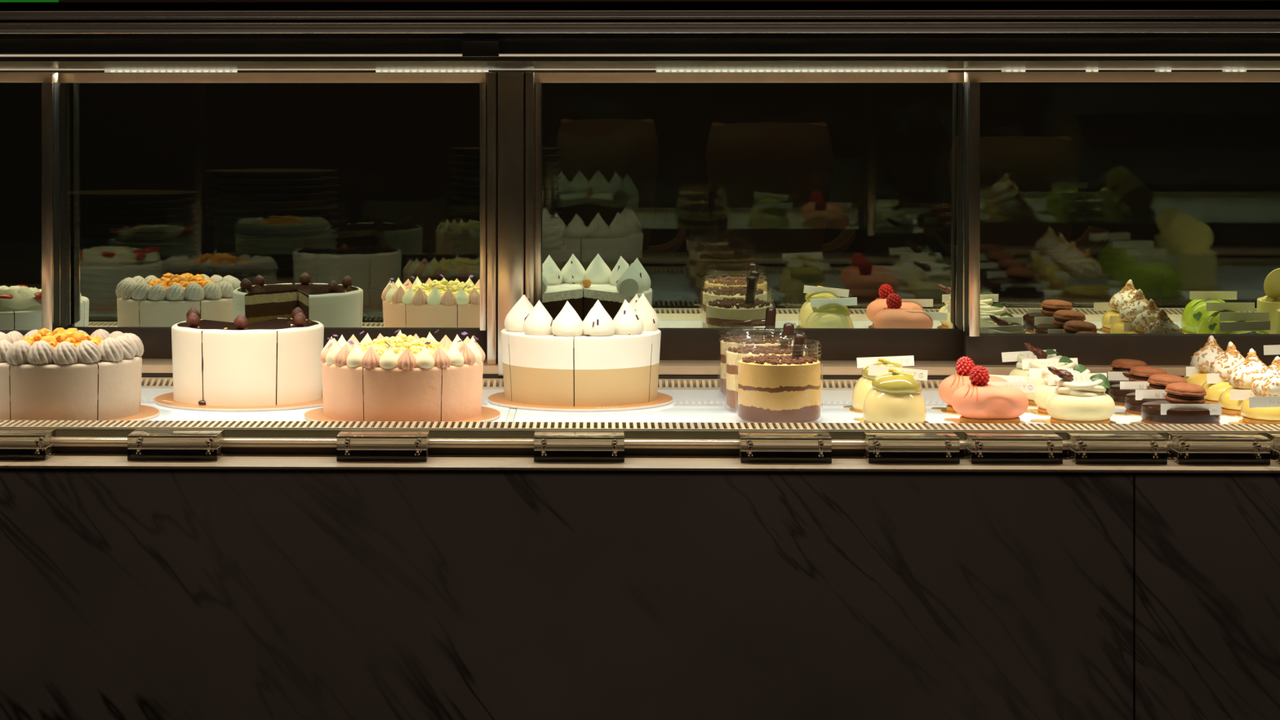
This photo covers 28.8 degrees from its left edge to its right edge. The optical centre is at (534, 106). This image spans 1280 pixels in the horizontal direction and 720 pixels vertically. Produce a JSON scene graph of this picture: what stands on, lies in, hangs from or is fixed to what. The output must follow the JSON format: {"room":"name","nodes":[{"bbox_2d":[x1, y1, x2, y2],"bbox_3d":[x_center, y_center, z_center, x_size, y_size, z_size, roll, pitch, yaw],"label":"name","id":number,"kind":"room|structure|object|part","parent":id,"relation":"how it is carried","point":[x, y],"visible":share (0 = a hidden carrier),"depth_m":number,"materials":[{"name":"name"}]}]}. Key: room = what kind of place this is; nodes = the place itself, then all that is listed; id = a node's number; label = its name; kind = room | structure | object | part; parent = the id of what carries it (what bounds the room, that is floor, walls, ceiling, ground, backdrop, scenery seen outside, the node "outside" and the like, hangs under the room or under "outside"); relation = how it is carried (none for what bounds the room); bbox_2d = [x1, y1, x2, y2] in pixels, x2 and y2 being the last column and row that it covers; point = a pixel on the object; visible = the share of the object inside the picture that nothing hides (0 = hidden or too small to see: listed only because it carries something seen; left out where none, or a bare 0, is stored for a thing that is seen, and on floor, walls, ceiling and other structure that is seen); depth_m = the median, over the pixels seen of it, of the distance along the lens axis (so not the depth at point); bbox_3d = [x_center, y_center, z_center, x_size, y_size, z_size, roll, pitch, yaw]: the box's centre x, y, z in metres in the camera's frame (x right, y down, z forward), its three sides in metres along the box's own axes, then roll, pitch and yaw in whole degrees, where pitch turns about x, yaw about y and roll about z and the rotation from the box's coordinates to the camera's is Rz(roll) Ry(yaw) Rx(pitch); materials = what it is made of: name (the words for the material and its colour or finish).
{"room":"food shop","nodes":[
{"label":"food shop","id":0,"kind":"room"},
{"bbox_2d":[57,0,1279,2],"bbox_3d":[0.112,-0.115,4.349,5.200,2.750,0.100,0,0,1],"label":"wall","id":1,"kind":"structure","parent":0,"point":[60,1],"depth_m":4.30,"materials":[{"name":"brown paint"}]},
{"bbox_2d":[0,0,58,2],"bbox_3d":[-0.916,-0.232,4.312,0.177,0.100,0.024,0,0,1],"label":"wall sign","id":2,"kind":"object","parent":1,"relation":"attached to","point":[1,1],"visible":1,"depth_m":4.30,"materials":[{"name":"green"}]},
{"bbox_3d":[0.041,1.285,1.599,5.200,0.050,5.600,0,0,1],"label":"floor","id":3,"kind":"structure","parent":0,"visible":0},
{"bbox_2d":[0,0,1279,719],"bbox_3d":[0.116,0.580,2.563,2.640,1.360,0.669,0,0,1],"label":"display case","id":4,"kind":"object","parent":3,"relation":"on","point":[939,184],"visible":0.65,"depth_m":2.33,"materials":[{"name":"grey stone"}]},
{"bbox_3d":[-0.858,0.269,2.803,0.641,0.034,0.016,0,0,1],"label":"sliding door","id":5,"kind":"part","parent":4,"relation":"part of","materials":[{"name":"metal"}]},
{"bbox_3d":[-0.858,0.112,2.804,0.641,0.284,0.008,0,0,1],"label":"door glass","id":6,"kind":"part","parent":4,"relation":"part of","materials":[{"name":"glass"}]},
{"bbox_2d":[0,428,55,460],"bbox_3d":[-0.489,0.312,2.299,0.082,0.023,0.044,0,0,1],"label":"holder","id":7,"kind":"object","parent":4,"relation":"on","point":[15,444],"visible":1,"depth_m":2.28,"materials":[{"name":"clear plastic"}]},
{"bbox_3d":[-0.858,-0.033,2.793,0.641,0.011,0.032,0,0,1],"label":"rail","id":8,"kind":"part","parent":4,"relation":"part of","materials":[{"name":"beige metal"}]},
{"bbox_2d":[106,404,159,420],"bbox_3d":[-0.473,0.307,2.481,0.195,0.003,0.195,0,0,1],"label":"cake board","id":9,"kind":"object","parent":4,"relation":"on","point":[147,412],"visible":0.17,"depth_m":2.46,"materials":[{"name":"gold metal"}]},
{"bbox_2d":[0,327,143,420],"bbox_3d":[-0.473,0.263,2.481,0.161,0.085,0.161,0,0,-42],"label":"cake","id":10,"kind":"object","parent":9,"relation":"on","point":[70,374],"visible":1,"depth_m":2.41,"materials":[{"name":"beige food"}]},
{"bbox_2d":[127,429,224,461],"bbox_3d":[-0.331,0.312,2.295,0.082,0.023,0.044,0,0,1],"label":"holder","id":11,"kind":"object","parent":4,"relation":"on","point":[202,445],"visible":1,"depth_m":2.27,"materials":[{"name":"clear plastic"}]},
{"bbox_2d":[154,390,323,411],"bbox_3d":[-0.302,0.307,2.614,0.195,0.003,0.195,0,0,1],"label":"cake board","id":12,"kind":"object","parent":4,"relation":"on","point":[166,400],"visible":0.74,"depth_m":2.54,"materials":[{"name":"gold metal"}]},
{"bbox_2d":[171,306,324,406],"bbox_3d":[-0.302,0.259,2.612,0.159,0.092,0.156,0,0,1],"label":"cake","id":13,"kind":"object","parent":12,"relation":"on","point":[277,361],"visible":1,"depth_m":2.55,"materials":[{"name":"food"}]},
{"bbox_3d":[-0.298,-0.033,2.822,0.488,0.011,0.032,0,0,1],"label":"rail","id":14,"kind":"part","parent":4,"relation":"part of","materials":[{"name":"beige metal"}]},
{"bbox_3d":[-0.298,0.269,2.832,0.488,0.034,0.016,0,0,1],"label":"sliding door","id":15,"kind":"part","parent":4,"relation":"part of","materials":[{"name":"metal"}]},
{"bbox_3d":[-0.298,0.112,2.833,0.488,0.284,0.008,0,0,1],"label":"door glass","id":16,"kind":"part","parent":4,"relation":"part of","materials":[{"name":"glass"}]},
{"bbox_3d":[-0.605,0.313,2.558,1.158,0.008,0.348,0,0,1],"label":"shelf panel","id":17,"kind":"part","parent":4,"relation":"part of","materials":[{"name":"white glass"}]},
{"bbox_2d":[336,429,430,462],"bbox_3d":[-0.139,0.312,2.290,0.082,0.023,0.044,0,0,1],"label":"holder","id":18,"kind":"object","parent":4,"relation":"on","point":[352,445],"visible":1,"depth_m":2.27,"materials":[{"name":"clear plastic"}]},
{"bbox_2d":[304,406,500,422],"bbox_3d":[-0.132,0.307,2.478,0.195,0.003,0.195,0,0,1],"label":"cake board","id":19,"kind":"object","parent":4,"relation":"on","point":[487,414],"visible":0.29,"depth_m":2.45,"materials":[{"name":"gold metal"}]},
{"bbox_2d":[320,328,485,421],"bbox_3d":[-0.133,0.266,2.478,0.164,0.078,0.163,0,0,44],"label":"cake","id":20,"kind":"object","parent":19,"relation":"on","point":[398,378],"visible":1,"depth_m":2.41,"materials":[{"name":"pink food"}]},
{"bbox_3d":[-0.026,0.130,2.773,0.028,0.336,0.056,0,0,1],"label":"steel post","id":21,"kind":"part","parent":4,"relation":"part of","materials":[{"name":"silver metal"}]},
{"bbox_2d":[141,377,943,391],"bbox_3d":[0.121,0.306,2.728,2.602,0.012,0.028,0,0,1],"label":"grille","id":22,"kind":"object","parent":4,"relation":"attached to","point":[489,384],"depth_m":2.73,"materials":[{"name":"metal"}]},
{"bbox_3d":[-0.328,0.753,2.258,1.728,0.853,0.026,0,0,1],"label":"panel","id":23,"kind":"part","parent":4,"relation":"part of","materials":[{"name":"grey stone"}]},
{"bbox_2d":[533,430,624,462],"bbox_3d":[0.041,0.312,2.285,0.082,0.023,0.044,0,0,1],"label":"holder","id":24,"kind":"object","parent":4,"relation":"on","point":[549,446],"visible":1,"depth_m":2.26,"materials":[{"name":"clear plastic"}]},
{"bbox_2d":[488,391,672,412],"bbox_3d":[0.048,0.307,2.612,0.194,0.003,0.194,0,0,1],"label":"cake board","id":25,"kind":"object","parent":4,"relation":"on","point":[498,399],"visible":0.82,"depth_m":2.54,"materials":[{"name":"gold metal"}]},
{"bbox_2d":[500,293,661,406],"bbox_3d":[0.048,0.251,2.601,0.169,0.109,0.147,0,0,1],"label":"cake","id":26,"kind":"object","parent":25,"relation":"on","point":[598,360],"visible":1,"depth_m":2.54,"materials":[{"name":"white food"}]},
{"bbox_3d":[0.110,0.313,2.304,2.600,0.008,0.016,0,0,1],"label":"glass rail","id":27,"kind":"part","parent":4,"relation":"part of","materials":[{"name":"metal"}]},
{"bbox_2d":[0,420,1279,432],"bbox_3d":[0.111,0.305,2.340,2.602,0.009,0.050,0,0,1],"label":"grille","id":28,"kind":"object","parent":4,"relation":"attached to","point":[60,426],"depth_m":2.33,"materials":[{"name":"metal"}]},
{"bbox_3d":[0.110,-0.085,2.315,2.600,0.008,0.024,0,0,1],"label":"rail","id":29,"kind":"part","parent":4,"relation":"part of","materials":[{"name":"metal"}]},
{"bbox_3d":[0.109,-0.069,2.302,2.600,0.001,0.002,0,0,1],"label":"trim rod","id":30,"kind":"part","parent":4,"relation":"part of","materials":[{"name":"metal"}]},
{"bbox_3d":[0.109,-0.077,2.302,2.600,0.001,0.002,0,0,1],"label":"trim rod","id":31,"kind":"part","parent":4,"relation":"part of","materials":[{"name":"black metal"}]},
{"bbox_3d":[0.109,-0.083,2.302,2.600,0.001,0.002,0,0,1],"label":"trim rod","id":32,"kind":"part","parent":4,"relation":"part of","materials":[{"name":"metal"}]},
{"bbox_3d":[0.110,-0.074,2.315,2.600,0.010,0.024,0,0,1],"label":"glass head rail","id":33,"kind":"part","parent":4,"relation":"part of","materials":[{"name":"metal"}]},
{"bbox_3d":[0.249,0.112,2.816,0.499,0.284,0.014,0,0,1],"label":"door glass","id":34,"kind":"part","parent":4,"relation":"part of","materials":[{"name":"glass"}]},
{"bbox_3d":[0.249,-0.033,2.808,0.499,0.011,0.032,0,0,1],"label":"rail","id":35,"kind":"part","parent":4,"relation":"part of","materials":[{"name":"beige metal"}]},
{"bbox_2d":[720,333,794,395],"bbox_3d":[0.238,0.269,2.640,0.085,0.079,0.085,0,0,1],"label":"jar","id":36,"kind":"object","parent":4,"relation":"on","point":[732,341],"visible":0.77,"depth_m":2.62,"materials":[{"name":"clear glass"}]},
{"bbox_2d":[764,306,776,338],"bbox_3d":[0.248,0.243,2.648,0.019,0.060,0.018,0,0,1],"label":"stick","id":37,"kind":"object","parent":36,"relation":"in","point":[771,312],"visible":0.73,"depth_m":2.65,"materials":[{"name":"brown food"}]},
{"bbox_2d":[726,344,805,408],"bbox_3d":[0.235,0.269,2.530,0.085,0.079,0.085,0,0,1],"label":"jar","id":38,"kind":"object","parent":4,"relation":"on","point":[734,355],"visible":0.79,"depth_m":2.51,"materials":[{"name":"clear glass"}]},
{"bbox_2d":[779,322,794,350],"bbox_3d":[0.255,0.247,2.534,0.024,0.052,0.013,0,0,-33],"label":"stick","id":39,"kind":"object","parent":38,"relation":"in","point":[788,329],"visible":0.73,"depth_m":2.53,"materials":[{"name":"brown food"}]},
{"bbox_2d":[737,353,820,422],"bbox_3d":[0.239,0.269,2.432,0.085,0.079,0.085,0,0,1],"label":"dessert","id":40,"kind":"object","parent":4,"relation":"on","point":[772,388],"visible":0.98,"depth_m":2.40,"materials":[{"name":"beige food"}]},
{"bbox_2d":[791,333,805,359],"bbox_3d":[0.257,0.248,2.436,0.023,0.050,0.014,0,0,-35],"label":"stick","id":41,"kind":"object","parent":40,"relation":"in","point":[799,339],"visible":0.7,"depth_m":2.44,"materials":[{"name":"brown food"}]},
{"bbox_2d":[737,431,831,462],"bbox_3d":[0.229,0.312,2.280,0.082,0.023,0.044,0,0,1],"label":"holder","id":42,"kind":"object","parent":4,"relation":"on","point":[754,446],"visible":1,"depth_m":2.26,"materials":[{"name":"clear plastic"}]},
{"bbox_3d":[0.249,0.269,2.817,0.499,0.034,0.016,0,0,1],"label":"sliding door","id":43,"kind":"part","parent":4,"relation":"part of","materials":[{"name":"metal"}]},
{"bbox_2d":[843,405,862,413],"bbox_3d":[0.353,0.308,2.527,0.067,0.001,0.072,0,0,-6],"label":"board","id":44,"kind":"object","parent":4,"relation":"on","point":[851,409],"visible":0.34,"depth_m":2.53,"materials":[{"name":"gold metal"}]},
{"bbox_2d":[852,357,902,411],"bbox_3d":[0.353,0.281,2.525,0.061,0.053,0.061,0,0,-13],"label":"dome","id":45,"kind":"object","parent":44,"relation":"on","point":[864,384],"visible":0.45,"depth_m":2.51,"materials":[{"name":"yellow food"}]},
{"bbox_2d":[856,355,914,368],"bbox_3d":[0.358,0.260,2.535,0.058,0.013,0.003,0,0,1],"label":"name card","id":46,"kind":"object","parent":45,"relation":"on","point":[862,362],"visible":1,"depth_m":2.54,"materials":[{"name":"white paper"}]},
{"bbox_3d":[0.699,0.313,2.524,1.434,0.008,0.348,0,0,1],"label":"shelf panel","id":47,"kind":"part","parent":4,"relation":"part of","materials":[{"name":"white glass"}]},
{"bbox_2d":[853,417,928,422],"bbox_3d":[0.351,0.308,2.428,0.067,0.001,0.072,0,0,-6],"label":"board","id":48,"kind":"object","parent":4,"relation":"on","point":[861,420],"visible":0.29,"depth_m":2.44,"materials":[{"name":"gold metal"}]},
{"bbox_2d":[862,368,926,422],"bbox_3d":[0.351,0.281,2.425,0.061,0.053,0.061,0,0,1],"label":"pastry","id":49,"kind":"object","parent":48,"relation":"on","point":[895,397],"visible":0.98,"depth_m":2.40,"materials":[{"name":"yellow food"}]},
{"bbox_2d":[867,364,928,381],"bbox_3d":[0.356,0.260,2.432,0.059,0.016,0.003,0,0,1],"label":"name card","id":50,"kind":"object","parent":49,"relation":"on","point":[873,370],"visible":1,"depth_m":2.43,"materials":[{"name":"white paper"}]},
{"bbox_2d":[863,431,959,463],"bbox_3d":[0.345,0.312,2.277,0.082,0.023,0.044,0,0,1],"label":"holder","id":51,"kind":"object","parent":4,"relation":"on","point":[881,447],"visible":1,"depth_m":2.26,"materials":[{"name":"clear plastic"}]},
{"bbox_2d":[931,407,960,415],"bbox_3d":[0.446,0.308,2.517,0.069,0.001,0.073,0,0,-14],"label":"board","id":52,"kind":"object","parent":4,"relation":"on","point":[944,410],"visible":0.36,"depth_m":2.51,"materials":[{"name":"gold metal"}]},
{"bbox_2d":[938,355,1008,412],"bbox_3d":[0.446,0.280,2.516,0.074,0.056,0.056,0,0,-3],"label":"pastry","id":53,"kind":"object","parent":52,"relation":"on","point":[964,365],"visible":0.48,"depth_m":2.50,"materials":[{"name":"food"}]},
{"bbox_2d":[988,374,1026,382],"bbox_3d":[0.471,0.278,2.525,0.058,0.013,0.003,0,0,1],"label":"name card","id":54,"kind":"object","parent":53,"relation":"on","point":[1008,378],"visible":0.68,"depth_m":2.52,"materials":[{"name":"white paper"}]},
{"bbox_2d":[943,417,1026,423],"bbox_3d":[0.444,0.308,2.427,0.069,0.001,0.073,0,0,-14],"label":"board","id":55,"kind":"object","parent":4,"relation":"on","point":[955,420],"visible":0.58,"depth_m":2.44,"materials":[{"name":"gold metal"}]},
{"bbox_2d":[951,365,1028,423],"bbox_3d":[0.444,0.280,2.426,0.074,0.056,0.056,0,0,-3],"label":"pastry","id":56,"kind":"object","parent":55,"relation":"on","point":[978,402],"visible":0.99,"depth_m":2.40,"materials":[{"name":"food"}]},
{"bbox_2d":[987,382,1037,392],"bbox_3d":[0.463,0.275,2.434,0.058,0.010,0.003,0,0,1],"label":"name card","id":57,"kind":"object","parent":56,"relation":"on","point":[1026,387],"visible":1,"depth_m":2.43,"materials":[{"name":"white paper"}]},
{"bbox_2d":[964,431,1062,463],"bbox_3d":[0.438,0.312,2.275,0.082,0.023,0.044,0,0,1],"label":"holder","id":58,"kind":"object","parent":4,"relation":"on","point":[982,447],"visible":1,"depth_m":2.25,"materials":[{"name":"silver metal"}]},
{"bbox_2d":[1027,404,1039,407],"bbox_3d":[0.537,0.308,2.582,0.069,0.001,0.073,0,0,-28],"label":"board","id":59,"kind":"object","parent":4,"relation":"on","point":[1029,405],"visible":0.02,"depth_m":2.56,"materials":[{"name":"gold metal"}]},
{"bbox_2d":[1024,355,1076,404],"bbox_3d":[0.538,0.283,2.580,0.066,0.048,0.066,0,0,-39],"label":"pastry","id":60,"kind":"object","parent":59,"relation":"on","point":[1064,362],"visible":0.23,"depth_m":2.57,"materials":[{"name":"food"}]},
{"bbox_2d":[1022,357,1078,369],"bbox_3d":[0.538,0.268,2.596,0.058,0.012,0.003,0,0,1],"label":"name card","id":61,"kind":"object","parent":60,"relation":"on","point":[1053,362],"visible":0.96,"depth_m":2.60,"materials":[{"name":"white paper"}]},
{"bbox_2d":[1025,408,1050,416],"bbox_3d":[0.535,0.308,2.507,0.069,0.001,0.073,0,0,-28],"label":"board","id":62,"kind":"object","parent":4,"relation":"on","point":[1036,411],"visible":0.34,"depth_m":2.50,"materials":[{"name":"gold metal"}]},
{"bbox_2d":[1033,364,1089,413],"bbox_3d":[0.537,0.284,2.505,0.066,0.048,0.066,0,0,35],"label":"pastry","id":63,"kind":"object","parent":62,"relation":"on","point":[1044,390],"visible":0.23,"depth_m":2.50,"materials":[{"name":"food"}]},
{"bbox_2d":[1028,368,1077,378],"bbox_3d":[0.530,0.270,2.516,0.058,0.010,0.003,0,0,1],"label":"name card","id":64,"kind":"object","parent":63,"relation":"on","point":[1034,373],"visible":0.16,"depth_m":2.52,"materials":[{"name":"white paper"}]},
{"bbox_2d":[1030,418,1116,423],"bbox_3d":[0.531,0.308,2.427,0.069,0.001,0.073,0,0,-28],"label":"board","id":65,"kind":"object","parent":4,"relation":"on","point":[1046,421],"visible":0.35,"depth_m":2.43,"materials":[{"name":"gold metal"}]},
{"bbox_2d":[1045,366,1115,423],"bbox_3d":[0.532,0.280,2.425,0.066,0.055,0.066,0,0,1],"label":"pastry","id":66,"kind":"object","parent":65,"relation":"on","point":[1071,402],"visible":1,"depth_m":2.40,"materials":[{"name":"food"}]},
{"bbox_2d":[1047,373,1106,385],"bbox_3d":[0.532,0.267,2.436,0.058,0.012,0.003,0,0,1],"label":"name card","id":67,"kind":"object","parent":66,"relation":"on","point":[1077,378],"visible":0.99,"depth_m":2.44,"materials":[{"name":"white paper"}]},
{"bbox_2d":[1066,431,1167,464],"bbox_3d":[0.532,0.312,2.272,0.082,0.023,0.044,0,0,1],"label":"holder","id":68,"kind":"object","parent":4,"relation":"on","point":[1084,447],"visible":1,"depth_m":2.25,"materials":[{"name":"silver metal"}]},
{"bbox_3d":[0.950,0.270,2.756,0.942,0.033,0.016,0,0,1],"label":"sliding door","id":69,"kind":"part","parent":4,"relation":"part of","materials":[{"name":"metal"}]},
{"bbox_3d":[0.950,-0.033,2.746,0.942,0.011,0.032,0,0,1],"label":"rail","id":70,"kind":"part","parent":4,"relation":"part of","materials":[{"name":"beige metal"}]},
{"bbox_3d":[0.950,0.113,2.753,0.942,0.286,0.017,0,0,1],"label":"door glass","id":71,"kind":"part","parent":4,"relation":"part of","materials":[{"name":"glass"}]},
{"bbox_2d":[1114,409,1141,416],"bbox_3d":[0.632,0.308,2.503,0.077,0.001,0.077,0,0,35],"label":"board","id":72,"kind":"object","parent":4,"relation":"on","point":[1125,413],"visible":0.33,"depth_m":2.49,"materials":[{"name":"gold metal"}]},
{"bbox_2d":[1124,373,1186,414],"bbox_3d":[0.633,0.289,2.503,0.075,0.038,0.075,0,0,-21],"label":"tart","id":73,"kind":"object","parent":72,"relation":"on","point":[1157,381],"visible":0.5,"depth_m":2.49,"materials":[{"name":"food"}]},
{"bbox_2d":[1135,389,1166,399],"bbox_3d":[0.628,0.287,2.478,0.058,0.010,0.001,0,0,1],"label":"name card","id":74,"kind":"object","parent":73,"relation":"on","point":[1140,394],"visible":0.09,"depth_m":2.48,"materials":[{"name":"white paper"}]},
{"bbox_2d":[1129,420,1220,424],"bbox_3d":[0.630,0.308,2.425,0.077,0.001,0.077,0,0,35],"label":"board","id":75,"kind":"object","parent":4,"relation":"on","point":[1141,422],"visible":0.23,"depth_m":2.42,"materials":[{"name":"gold metal"}]},
{"bbox_2d":[1141,382,1220,424],"bbox_3d":[0.630,0.289,2.425,0.075,0.038,0.075,0,0,1],"label":"tart","id":76,"kind":"object","parent":75,"relation":"on","point":[1176,393],"visible":0.89,"depth_m":2.41,"materials":[{"name":"food"}]},
{"bbox_2d":[1160,404,1221,414],"bbox_3d":[0.632,0.292,2.394,0.058,0.010,0.001,0,0,1],"label":"name card","id":77,"kind":"object","parent":76,"relation":"attached to","point":[1215,409],"visible":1,"depth_m":2.39,"materials":[{"name":"white paper"}]},
{"bbox_3d":[0.973,0.753,2.225,0.870,0.853,0.026,0,0,1],"label":"panel","id":78,"kind":"part","parent":4,"relation":"part of","materials":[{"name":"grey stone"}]},
{"bbox_2d":[1167,432,1270,464],"bbox_3d":[0.625,0.312,2.270,0.082,0.023,0.044,0,0,1],"label":"holder","id":79,"kind":"object","parent":4,"relation":"on","point":[1186,448],"visible":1,"depth_m":2.25,"materials":[{"name":"silver metal"}]},
{"bbox_2d":[1220,412,1243,417],"bbox_3d":[0.720,0.308,2.498,0.069,0.001,0.074,0,0,40],"label":"board","id":80,"kind":"object","parent":4,"relation":"on","point":[1222,414],"visible":0.13,"depth_m":2.48,"materials":[{"name":"gold metal"}]},
{"bbox_2d":[1217,348,1268,415],"bbox_3d":[0.721,0.275,2.500,0.065,0.064,0.066,0,0,23],"label":"meringue","id":81,"kind":"object","parent":80,"relation":"on","point":[1242,375],"visible":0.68,"depth_m":2.49,"materials":[{"name":"food"}]},
{"bbox_2d":[1230,389,1255,399],"bbox_3d":[0.721,0.287,2.472,0.058,0.010,0.001,0,0,1],"label":"name card","id":82,"kind":"object","parent":81,"relation":"attached to","point":[1235,394],"visible":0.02,"depth_m":2.47,"materials":[{"name":"white paper"}]},
{"bbox_2d":[1227,418,1253,424],"bbox_3d":[0.722,0.308,2.423,0.069,0.001,0.074,0,0,40],"label":"board","id":83,"kind":"object","parent":4,"relation":"on","point":[1241,421],"visible":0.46,"depth_m":2.42,"materials":[{"name":"gold metal"}]},
{"bbox_2d":[1240,355,1279,424],"bbox_3d":[0.723,0.275,2.425,0.066,0.064,0.065,0,0,1],"label":"meringue","id":84,"kind":"object","parent":83,"relation":"on","point":[1268,384],"visible":0.92,"depth_m":2.41,"materials":[{"name":"food"}]},
{"bbox_2d":[1248,395,1279,408],"bbox_3d":[0.716,0.283,2.388,0.058,0.012,0.001,0,0,1],"label":"name card","id":85,"kind":"object","parent":84,"relation":"attached to","point":[1272,401],"visible":1,"depth_m":2.39,"materials":[{"name":"white paper"}]},
{"bbox_2d":[1266,432,1279,464],"bbox_3d":[0.716,0.312,2.268,0.082,0.023,0.044,0,0,1],"label":"holder","id":86,"kind":"object","parent":4,"relation":"on","point":[1274,437],"visible":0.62,"depth_m":2.27,"materials":[{"name":"silver metal"}]},
{"bbox_3d":[0.628,0.308,2.578,0.089,0.001,0.075,0,0,-10],"label":"board","id":87,"kind":"object","parent":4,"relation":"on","visible":0},
{"bbox_2d":[1108,365,1167,405],"bbox_3d":[0.634,0.289,2.579,0.075,0.038,0.075,0,0,40],"label":"tart","id":88,"kind":"object","parent":87,"relation":"on","point":[1141,373],"visible":0.35,"depth_m":2.57,"materials":[{"name":"food"}]},
{"bbox_2d":[1120,381,1149,389],"bbox_3d":[0.632,0.288,2.560,0.058,0.010,0.001,0,0,1],"label":"name card","id":89,"kind":"object","parent":88,"relation":"on","point":[1123,384],"visible":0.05,"depth_m":2.56,"materials":[{"name":"white paper"}]},
{"bbox_3d":[0.532,0.308,2.655,0.083,0.001,0.069,0,0,22],"label":"board","id":90,"kind":"object","parent":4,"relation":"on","visible":0},
{"bbox_2d":[1008,342,1062,376],"bbox_3d":[0.539,0.279,2.652,0.066,0.056,0.066,0,0,41],"label":"pastry","id":91,"kind":"object","parent":90,"relation":"on","point":[1040,353],"visible":0.31,"depth_m":2.65,"materials":[{"name":"food"}]},
{"bbox_2d":[1001,349,1056,362],"bbox_3d":[0.530,0.267,2.665,0.058,0.014,0.003,0,0,1],"label":"name card","id":92,"kind":"object","parent":91,"relation":"on","point":[1007,356],"visible":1,"depth_m":2.67,"materials":[{"name":"white paper"}]},
{"bbox_3d":[0.628,0.308,2.653,0.089,0.001,0.075,0,0,-10],"label":"board","id":93,"kind":"object","parent":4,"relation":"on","visible":0},
{"bbox_2d":[1104,359,1147,395],"bbox_3d":[0.635,0.289,2.654,0.075,0.038,0.075,0,0,11],"label":"tart","id":94,"kind":"object","parent":93,"relation":"on","point":[1117,365],"visible":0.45,"depth_m":2.64,"materials":[{"name":"food"}]},
{"bbox_2d":[1107,371,1130,380],"bbox_3d":[0.639,0.287,2.642,0.058,0.010,0.001,0,0,1],"label":"name card","id":95,"kind":"object","parent":94,"relation":"on","point":[1112,375],"visible":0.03,"depth_m":2.64,"materials":[{"name":"white paper"}]},
{"bbox_3d":[0.716,0.308,2.574,0.083,0.001,0.069,0,0,-10],"label":"board","id":96,"kind":"object","parent":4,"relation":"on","visible":0},
{"bbox_2d":[1201,341,1244,404],"bbox_3d":[0.723,0.275,2.575,0.065,0.064,0.066,0,0,-40],"label":"meringue","id":97,"kind":"object","parent":96,"relation":"on","point":[1225,362],"visible":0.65,"depth_m":2.56,"materials":[{"name":"food"}]},
{"bbox_2d":[1206,373,1227,383],"bbox_3d":[0.722,0.280,2.560,0.058,0.010,0.001,0,0,1],"label":"name card","id":98,"kind":"object","parent":97,"relation":"on","point":[1211,378],"visible":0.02,"depth_m":2.56,"materials":[{"name":"white paper"}]},
{"bbox_3d":[0.715,0.308,2.647,0.083,0.001,0.069,0,0,-10],"label":"board","id":99,"kind":"object","parent":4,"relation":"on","visible":0},
{"bbox_2d":[1182,335,1224,386],"bbox_3d":[0.723,0.275,2.648,0.066,0.064,0.065,0,0,-42],"label":"meringue","id":100,"kind":"object","parent":99,"relation":"on","point":[1204,357],"visible":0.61,"depth_m":2.63,"materials":[{"name":"food"}]},
{"bbox_2d":[1186,366,1200,376],"bbox_3d":[0.721,0.281,2.640,0.058,0.010,0.001,0,0,1],"label":"name card","id":101,"kind":"object","parent":100,"relation":"on","point":[1190,371],"visible":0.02,"depth_m":2.64,"materials":[{"name":"white paper"}]},
{"bbox_3d":[0.815,0.308,2.650,0.083,0.001,0.069,0,0,1],"label":"board","id":102,"kind":"object","parent":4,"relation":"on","visible":0},
{"label":"dome","id":103,"kind":"object","parent":102,"relation":"on","visible":0},
{"bbox_2d":[1263,344,1279,355],"bbox_3d":[0.811,0.260,2.665,0.058,0.012,0.001,0,0,1],"label":"name card","id":104,"kind":"object","parent":103,"relation":"on","point":[1268,349],"visible":1,"depth_m":2.67,"materials":[{"name":"white paper"}]}
]}

